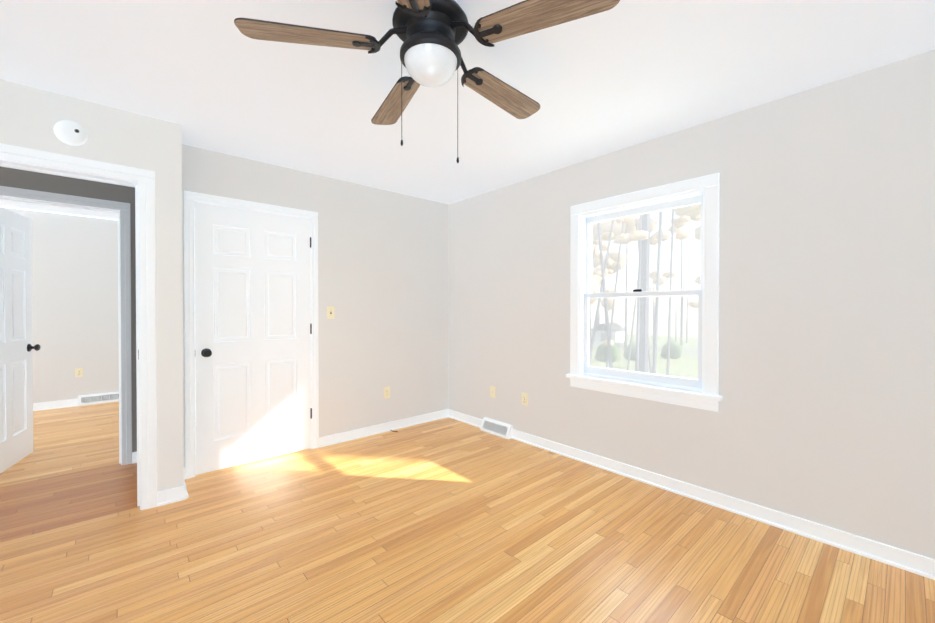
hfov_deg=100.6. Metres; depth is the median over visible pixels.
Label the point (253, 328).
closet door
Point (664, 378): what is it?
bedroom window
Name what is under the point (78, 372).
outlet
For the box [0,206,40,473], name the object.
bedroom door
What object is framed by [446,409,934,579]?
baseboard
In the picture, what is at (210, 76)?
ceiling
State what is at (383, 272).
wall
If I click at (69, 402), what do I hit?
baseboard
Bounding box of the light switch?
[327,306,333,318]
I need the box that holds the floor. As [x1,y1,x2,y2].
[0,401,934,622]
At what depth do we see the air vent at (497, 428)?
3.83 m
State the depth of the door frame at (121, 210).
3.08 m
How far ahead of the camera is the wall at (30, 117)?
2.45 m
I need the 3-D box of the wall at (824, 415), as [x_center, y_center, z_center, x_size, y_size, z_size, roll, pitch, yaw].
[1.382,0.005,2.784,0.160,2.440,4.890,0,1,-42]
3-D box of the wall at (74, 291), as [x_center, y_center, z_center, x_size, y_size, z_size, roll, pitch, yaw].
[-5.718,-0.009,4.460,4.020,2.440,0.120,0,1,-42]
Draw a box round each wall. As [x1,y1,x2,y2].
[0,79,183,491]
[0,166,136,451]
[3,207,118,402]
[182,144,447,466]
[448,49,934,558]
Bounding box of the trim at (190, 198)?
[183,190,318,478]
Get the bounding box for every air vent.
[78,391,118,405]
[480,417,512,438]
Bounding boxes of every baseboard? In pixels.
[33,398,77,410]
[157,490,164,501]
[177,467,188,500]
[319,410,448,447]
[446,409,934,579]
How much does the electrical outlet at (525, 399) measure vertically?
0.114 m
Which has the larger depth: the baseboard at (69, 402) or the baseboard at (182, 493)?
the baseboard at (69, 402)
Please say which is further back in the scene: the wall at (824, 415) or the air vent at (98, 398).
the air vent at (98, 398)
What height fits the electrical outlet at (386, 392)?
0.114 m
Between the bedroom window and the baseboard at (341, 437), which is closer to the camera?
the bedroom window
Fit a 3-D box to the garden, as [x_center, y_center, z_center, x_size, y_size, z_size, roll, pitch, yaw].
[43.655,-4.307,58.495,136.950,26.760,150.000,0,1,-42]
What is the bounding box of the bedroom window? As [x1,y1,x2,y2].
[566,173,722,411]
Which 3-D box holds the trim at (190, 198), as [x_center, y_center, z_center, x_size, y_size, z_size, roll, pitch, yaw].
[-1.738,0.170,3.194,0.971,2.103,0.139,0,1,-42]
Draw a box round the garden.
[590,204,700,378]
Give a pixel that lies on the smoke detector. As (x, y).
(71, 133)
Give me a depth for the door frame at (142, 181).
2.40 m
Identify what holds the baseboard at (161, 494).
attached to the wall at (30, 117)
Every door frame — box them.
[0,143,156,509]
[0,186,131,464]
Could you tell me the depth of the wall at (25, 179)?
3.00 m
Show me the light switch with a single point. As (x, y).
(330, 312)
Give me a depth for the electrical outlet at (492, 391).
3.93 m
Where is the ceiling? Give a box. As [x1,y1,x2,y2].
[0,0,934,218]
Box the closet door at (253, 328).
[194,202,311,474]
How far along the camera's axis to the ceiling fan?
1.44 m
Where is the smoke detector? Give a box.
[53,120,87,145]
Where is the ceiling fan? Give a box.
[234,0,619,162]
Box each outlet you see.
[75,368,82,376]
[384,387,389,398]
[490,386,494,397]
[522,393,527,405]
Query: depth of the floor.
2.03 m

